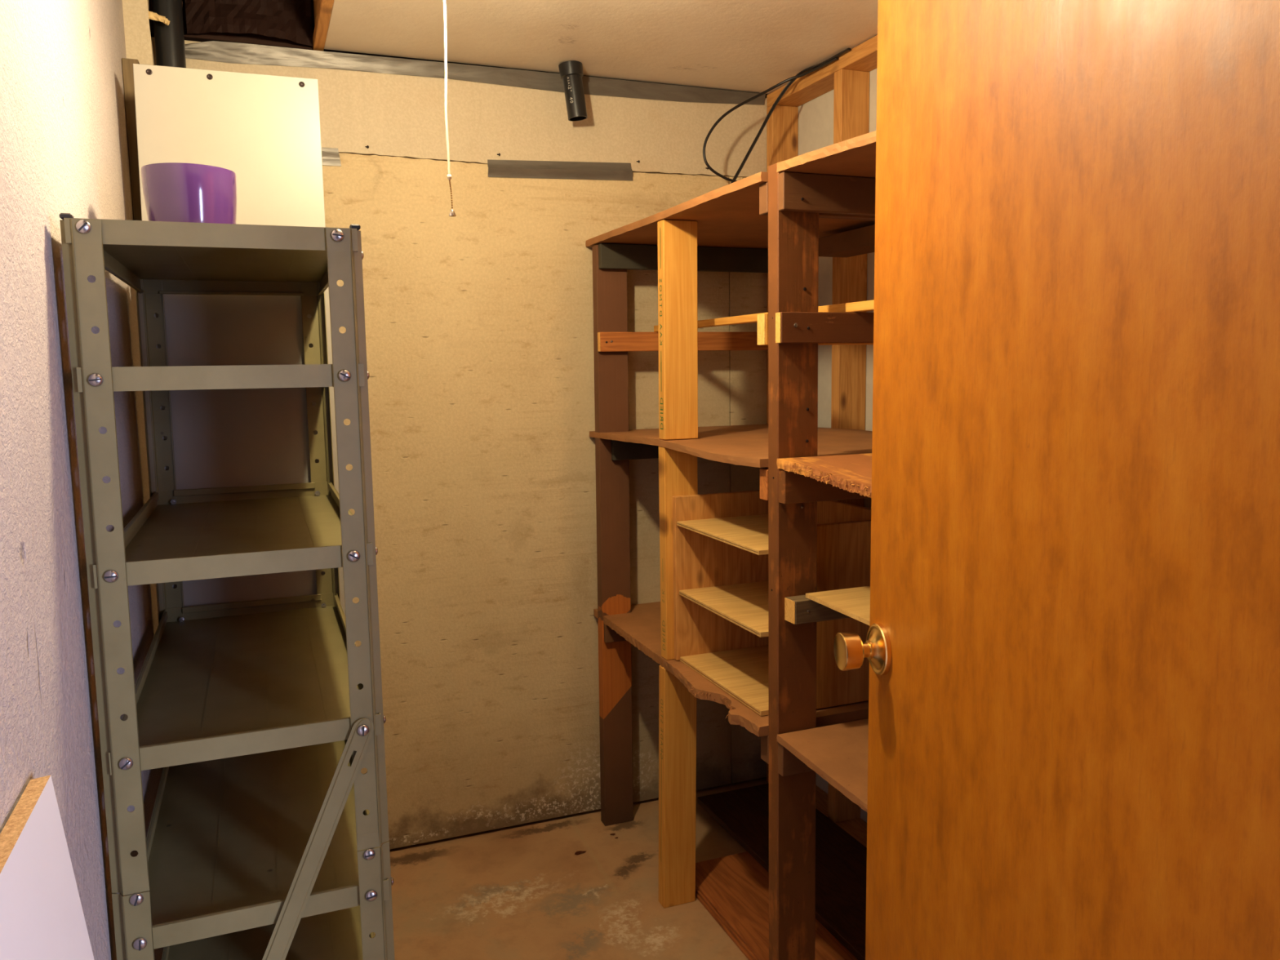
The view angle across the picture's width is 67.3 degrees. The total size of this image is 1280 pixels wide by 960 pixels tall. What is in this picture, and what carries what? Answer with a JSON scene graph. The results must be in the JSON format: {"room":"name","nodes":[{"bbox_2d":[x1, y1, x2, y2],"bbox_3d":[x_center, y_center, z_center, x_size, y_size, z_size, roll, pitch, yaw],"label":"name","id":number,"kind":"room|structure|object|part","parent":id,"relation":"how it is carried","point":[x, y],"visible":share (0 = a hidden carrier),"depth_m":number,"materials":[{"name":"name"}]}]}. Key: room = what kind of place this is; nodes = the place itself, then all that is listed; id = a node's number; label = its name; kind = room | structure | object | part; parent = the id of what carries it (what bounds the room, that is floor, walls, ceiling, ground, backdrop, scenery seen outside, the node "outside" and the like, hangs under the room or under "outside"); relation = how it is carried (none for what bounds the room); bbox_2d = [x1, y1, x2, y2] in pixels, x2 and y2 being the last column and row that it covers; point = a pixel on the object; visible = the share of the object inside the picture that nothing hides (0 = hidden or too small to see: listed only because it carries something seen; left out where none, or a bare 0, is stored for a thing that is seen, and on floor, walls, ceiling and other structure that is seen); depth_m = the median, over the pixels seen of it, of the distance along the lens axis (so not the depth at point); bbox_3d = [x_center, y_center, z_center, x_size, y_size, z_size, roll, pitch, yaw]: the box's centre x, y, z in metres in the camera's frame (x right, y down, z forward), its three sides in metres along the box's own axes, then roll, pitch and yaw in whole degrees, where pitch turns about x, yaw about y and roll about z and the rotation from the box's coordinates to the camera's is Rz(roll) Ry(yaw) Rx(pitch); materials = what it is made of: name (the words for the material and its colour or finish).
{"room":"storage room","nodes":[
{"label":"storage room","id":0,"kind":"room"},
{"bbox_2d":[0,0,169,959],"bbox_3d":[-0.769,0.032,1.359,0.156,2.470,2.470,-4,7,-21],"label":"wall","id":1,"kind":"structure","parent":0,"point":[64,144],"depth_m":1.19,"materials":[{"name":"painted plaster"}]},
{"bbox_2d":[151,0,768,849],"bbox_3d":[-0.376,-0.155,2.886,2.020,2.470,0.107,-4,7,-21],"label":"wall","id":2,"kind":"structure","parent":0,"point":[479,320],"depth_m":2.84,"materials":[{"name":"beige paint"}]},
{"bbox_2d":[321,147,341,166],"bbox_3d":[-0.861,-0.863,2.559,0.122,0.047,0.005,-4,7,-21],"label":"tape","id":3,"kind":"object","parent":2,"relation":"attached to","point":[330,156],"visible":0.34,"depth_m":2.57,"materials":[{"name":"silver metal"}]},
{"bbox_3d":[-0.360,-1.034,2.768,1.935,0.255,0.044,-4,7,-21],"label":"foam panel","id":4,"kind":"part","parent":2,"relation":"part of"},
{"bbox_2d":[184,40,765,105],"bbox_3d":[-0.385,-1.136,2.714,1.673,0.054,0.013,-4,7,-21],"label":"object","id":5,"kind":"object","parent":2,"relation":"attached to","point":[212,51],"visible":0.94,"depth_m":2.66,"materials":[{"name":"grey metal"}]},
{"bbox_3d":[-0.479,0.082,2.846,1.642,1.989,0.044,-4,7,-21],"label":"foam panel","id":6,"kind":"part","parent":2,"relation":"part of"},
{"bbox_2d":[487,159,632,180],"bbox_3d":[-0.226,-0.906,2.805,0.442,0.065,0.009,-4,7,-21],"label":"tape","id":7,"kind":"object","parent":2,"relation":"attached to","point":[496,168],"visible":1,"depth_m":2.80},
{"bbox_3d":[0.422,0.024,3.198,0.290,1.994,0.044,-4,7,-21],"label":"foam panel","id":8,"kind":"part","parent":2,"relation":"part of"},
{"bbox_2d":[148,0,878,93],"bbox_3d":[0.052,-1.155,1.595,1.990,0.232,2.590,-4,7,-21],"label":"ceiling","id":9,"kind":"structure","parent":0,"point":[748,46],"depth_m":2.45,"materials":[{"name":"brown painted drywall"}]},
{"bbox_2d":[558,60,587,121],"bbox_3d":[-0.189,-1.094,2.705,0.078,0.154,0.067,-4,7,-21],"label":"pipe stub","id":10,"kind":"object","parent":9,"relation":"hanging from","point":[571,72],"visible":1,"depth_m":2.68,"materials":[{"name":"black plastic"}]},
{"bbox_2d":[558,60,583,79],"bbox_3d":[-0.194,-1.149,2.697,0.070,0.043,0.067,-4,7,-21],"label":"socket","id":11,"kind":"object","parent":10,"relation":"attached to","point":[571,69],"depth_m":2.67,"materials":[{"name":"black plastic"}]},
{"bbox_2d":[702,48,851,183],"bbox_3d":[0.411,-0.949,2.774,0.426,0.468,0.180,2,7,24],"label":"cable","id":12,"kind":"object","parent":9,"relation":"hanging from","point":[812,68],"visible":0.81,"depth_m":2.81,"materials":[{"name":"black rubber"}]},
{"bbox_3d":[-0.305,-0.904,1.460,0.110,0.228,0.110,-4,7,-21],"label":"ceiling lamp","id":13,"kind":"object","parent":9,"relation":"attached to","visible":0},
{"bbox_2d":[443,0,456,216],"bbox_3d":[-0.307,-0.671,1.528,0.012,0.489,0.022,-4,7,-21],"label":"pull cord","id":14,"kind":"object","parent":13,"relation":"hanging from","point":[452,213],"visible":1,"depth_m":1.54,"materials":[{"name":"fabric"}]},
{"bbox_3d":[-0.307,-0.463,1.558,0.005,0.051,0.002,-4,7,-21],"label":"bead chain","id":15,"kind":"part","parent":14,"relation":"part of","materials":[{"name":"gold metal"}]},
{"bbox_2d":[374,777,768,959],"bbox_3d":[0.318,1.304,1.317,2.040,0.080,3.730,-4,7,-21],"label":"floor","id":16,"kind":"structure","parent":0,"point":[522,891],"depth_m":2.60,"materials":[{"name":"concrete"}]},
{"bbox_2d":[0,774,93,959],"bbox_3d":[-0.424,0.825,0.768,0.136,1.023,0.560,-4,7,-21],"label":"panel","id":17,"kind":"object","parent":16,"relation":"on","point":[42,916],"visible":1,"depth_m":0.86,"materials":[{"name":"white laminate"}]},
{"bbox_2d":[151,0,186,67],"bbox_3d":[-1.130,-0.089,2.453,0.078,2.465,0.078,-4,7,-21],"label":"drain pipe","id":18,"kind":"object","parent":16,"relation":"on","point":[169,40],"visible":0.02,"depth_m":2.31,"materials":[{"name":"black plastic"}]},
{"bbox_2d":[59,213,395,959],"bbox_3d":[-0.703,0.414,1.751,0.380,1.617,0.869,-4,7,-21],"label":"metal shelving unit","id":19,"kind":"object","parent":16,"relation":"on","point":[262,719],"visible":1,"depth_m":1.48,"materials":[{"name":"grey metal"}]},
{"bbox_3d":[-0.711,0.118,1.270,0.067,0.900,0.027,1,7,17],"label":"post","id":20,"kind":"part","parent":19,"relation":"part of","materials":[{"name":"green metal"}]},
{"bbox_3d":[-0.703,0.918,1.361,0.066,0.709,0.027,1,7,17],"label":"post","id":21,"kind":"part","parent":19,"relation":"part of","materials":[{"name":"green metal"}]},
{"bbox_3d":[-1.017,0.032,2.037,0.027,0.900,0.067,3,8,30],"label":"post","id":22,"kind":"part","parent":19,"relation":"part of","materials":[{"name":"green metal"}]},
{"bbox_2d":[140,162,237,223],"bbox_3d":[-0.746,-0.444,1.601,0.144,0.136,0.144,-4,7,-21],"label":"plant pot","id":23,"kind":"object","parent":19,"relation":"on","point":[173,192],"visible":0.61,"depth_m":1.54,"materials":[{"name":"purple plastic"}]},
{"bbox_3d":[-0.707,0.013,2.158,0.064,0.900,0.025,1,7,17],"label":"post","id":24,"kind":"part","parent":19,"relation":"part of","materials":[{"name":"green metal"}]},
{"bbox_3d":[-0.402,0.099,1.391,0.025,0.900,0.064,3,8,30],"label":"post","id":25,"kind":"part","parent":19,"relation":"part of","materials":[{"name":"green metal"}]},
{"bbox_3d":[-0.390,0.898,1.484,0.025,0.709,0.064,3,8,30],"label":"post","id":26,"kind":"part","parent":19,"relation":"part of","materials":[{"name":"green metal"}]},
{"bbox_2d":[121,57,345,615],"bbox_3d":[-0.920,0.107,2.253,0.401,2.115,0.262,-4,7,-21],"label":"panel","id":27,"kind":"object","parent":16,"relation":"on","point":[264,129],"visible":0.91,"depth_m":2.08,"materials":[{"name":"plastic"}]},
{"bbox_2d":[574,850,586,854],"bbox_3d":[-0.175,1.092,2.818,0.039,0.003,0.018,-5,8,-32],"label":"flake","id":28,"kind":"object","parent":16,"relation":"on","point":[579,851],"visible":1,"depth_m":2.81,"materials":[{"name":"brown"}]},
{"bbox_2d":[695,891,753,959],"bbox_3d":[0.444,1.118,2.494,0.488,0.009,0.610,-4,7,-21],"label":"sheet","id":29,"kind":"object","parent":16,"relation":"on","point":[731,935],"visible":0.08,"depth_m":2.42,"materials":[{"name":"brown wood"}]},
{"bbox_2d":[695,886,758,959],"bbox_3d":[0.446,1.109,2.492,0.484,0.009,0.607,-4,7,-21],"label":"sheet","id":30,"kind":"object","parent":29,"relation":"on","point":[753,956],"visible":0.08,"depth_m":2.42,"materials":[{"name":"brown wood"}]},
{"bbox_2d":[695,851,857,959],"bbox_3d":[0.448,1.100,2.490,0.480,0.009,0.604,-4,7,-21],"label":"wooden board","id":31,"kind":"object","parent":30,"relation":"on","point":[736,886],"visible":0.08,"depth_m":2.50,"materials":[{"name":"brown wood"}]},
{"bbox_2d":[697,783,866,959],"bbox_3d":[0.492,1.059,2.693,0.305,0.020,0.915,-4,7,-21],"label":"plank","id":32,"kind":"object","parent":31,"relation":"on","point":[841,860],"visible":0.49,"depth_m":2.69,"materials":[{"name":"brown wood"}]},
{"bbox_2d":[585,130,875,959],"bbox_3d":[0.426,0.242,2.296,0.642,1.797,1.660,-4,7,-21],"label":"wooden shelving","id":33,"kind":"object","parent":16,"relation":"on","point":[778,222],"visible":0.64,"depth_m":2.20,"materials":[{"name":"paint"}]},
{"bbox_3d":[-0.081,0.192,2.912,0.104,1.766,0.040,-4,7,-21],"label":"post","id":34,"kind":"part","parent":33,"relation":"part of","materials":[{"name":"paint"}]},
{"bbox_3d":[0.094,-0.369,2.388,0.094,0.534,0.039,-4,7,-21],"label":"post","id":35,"kind":"part","parent":33,"relation":"part of","materials":[{"name":"brown wood"}]},
{"bbox_3d":[0.098,0.800,2.520,0.102,0.646,0.039,-4,7,-21],"label":"post","id":36,"kind":"part","parent":33,"relation":"part of","materials":[{"name":"brown wood"}]},
{"bbox_3d":[0.100,0.185,2.452,0.091,0.545,0.039,-4,7,-21],"label":"post","id":37,"kind":"part","parent":33,"relation":"part of","materials":[{"name":"brown wood"}]},
{"bbox_3d":[0.318,-0.663,2.470,0.612,0.021,1.073,-4,7,-21],"label":"shelf","id":38,"kind":"part","parent":33,"relation":"part of","materials":[{"name":"brown paint"}]},
{"bbox_3d":[0.327,-0.107,2.535,0.611,0.028,1.073,-4,7,-21],"label":"shelf","id":39,"kind":"part","parent":33,"relation":"part of","materials":[{"name":"brown paint"}]},
{"bbox_3d":[0.324,0.451,2.597,0.635,0.024,1.073,-4,7,-21],"label":"shelf","id":40,"kind":"part","parent":33,"relation":"part of","materials":[{"name":"brown paint"}]},
{"bbox_2d":[653,299,874,332],"bbox_3d":[0.326,-0.373,2.174,0.022,0.019,1.495,-4,7,-21],"label":"batten","id":41,"kind":"object","parent":33,"relation":"on","point":[868,305],"visible":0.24,"depth_m":2.27,"materials":[{"name":"brown wood"}]},
{"bbox_2d":[672,489,871,715],"bbox_3d":[0.312,0.264,2.274,0.309,0.422,0.459,-4,7,-21],"label":"organizer","id":42,"kind":"object","parent":33,"relation":"on","point":[720,540],"visible":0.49,"depth_m":2.33,"materials":[{"name":"brown wood"}]},
{"bbox_3d":[0.225,0.241,2.476,0.297,0.420,0.018,-4,7,-21],"label":"panel","id":43,"kind":"part","parent":42,"relation":"part of","materials":[{"name":"brown wood"}]},
{"bbox_2d":[679,580,768,637],"bbox_3d":[0.311,0.297,2.277,0.289,0.012,0.424,-4,7,-21],"label":"shelf","id":44,"kind":"object","parent":42,"relation":"attached to","point":[744,603],"depth_m":2.32,"materials":[{"name":"brown wood"}]},
{"bbox_2d":[680,644,768,715],"bbox_3d":[0.314,0.468,2.297,0.288,0.012,0.424,-4,7,-21],"label":"shelf","id":45,"kind":"object","parent":42,"relation":"attached to","point":[742,671],"depth_m":2.34,"materials":[{"name":"brown wood"}]},
{"bbox_2d":[676,514,818,555],"bbox_3d":[0.306,0.122,2.255,0.293,0.010,0.424,-4,7,-21],"label":"shelf","id":46,"kind":"object","parent":42,"relation":"attached to","point":[748,532],"depth_m":2.30,"materials":[{"name":"brown wood"}]},
{"bbox_3d":[0.405,0.294,2.075,0.260,0.404,0.016,-4,7,-21],"label":"panel","id":47,"kind":"part","parent":42,"relation":"part of","materials":[{"name":"brown wood"}]},
{"bbox_3d":[0.450,0.255,2.328,0.012,0.421,0.458,-4,7,-21],"label":"panel","id":48,"kind":"part","parent":42,"relation":"part of","materials":[{"name":"brown wood"}]},
{"bbox_3d":[0.313,0.282,1.969,0.095,1.797,0.040,-4,7,-21],"label":"post","id":49,"kind":"part","parent":33,"relation":"part of","materials":[{"name":"brown paint"}]},
{"bbox_3d":[0.656,0.546,1.817,0.597,0.034,0.542,-4,7,-21],"label":"shelf","id":50,"kind":"part","parent":33,"relation":"part of","materials":[{"name":"brown paint"}]},
{"bbox_3d":[0.646,-0.004,1.752,0.599,0.054,0.542,-4,7,-21],"label":"shelf","id":51,"kind":"part","parent":33,"relation":"part of","materials":[{"name":"brown wood"}]},
{"bbox_3d":[0.637,-0.574,1.684,0.600,0.033,0.542,-4,7,-21],"label":"shelf","id":52,"kind":"part","parent":33,"relation":"part of","materials":[{"name":"brown paint"}]},
{"bbox_2d":[805,586,870,625],"bbox_3d":[0.558,0.250,1.761,0.305,0.016,0.467,-4,7,-21],"label":"shelf board","id":53,"kind":"object","parent":33,"relation":"on","point":[853,602],"visible":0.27,"depth_m":1.86,"materials":[{"name":"beige wood"}]},
{"bbox_2d":[766,35,877,847],"bbox_3d":[0.938,-0.073,2.030,0.150,2.470,2.475,-4,7,-21],"label":"wall","id":54,"kind":"structure","parent":0,"point":[834,103],"depth_m":2.77,"materials":[{"name":"paint"}]},
{"bbox_3d":[0.902,1.128,2.230,0.092,0.038,2.322,-4,7,-21],"label":"plate","id":55,"kind":"part","parent":54,"relation":"part of","materials":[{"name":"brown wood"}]},
{"bbox_3d":[0.869,-1.075,1.969,0.092,0.038,2.322,-4,7,-21],"label":"plate","id":56,"kind":"part","parent":54,"relation":"part of","materials":[{"name":"brown wood"}]},
{"bbox_3d":[0.527,0.105,0.579,1.990,2.470,0.100,-4,7,-21],"label":"wall","id":57,"kind":"structure","parent":0,"visible":0},
{"bbox_2d":[833,0,1279,959],"bbox_3d":[0.403,0.263,1.079,0.100,2.018,0.830,-2,7,-8],"label":"door","id":58,"kind":"structure","parent":57,"relation":"in","point":[1072,646],"depth_m":0.94,"materials":[{"name":"brown wood"}]}
]}

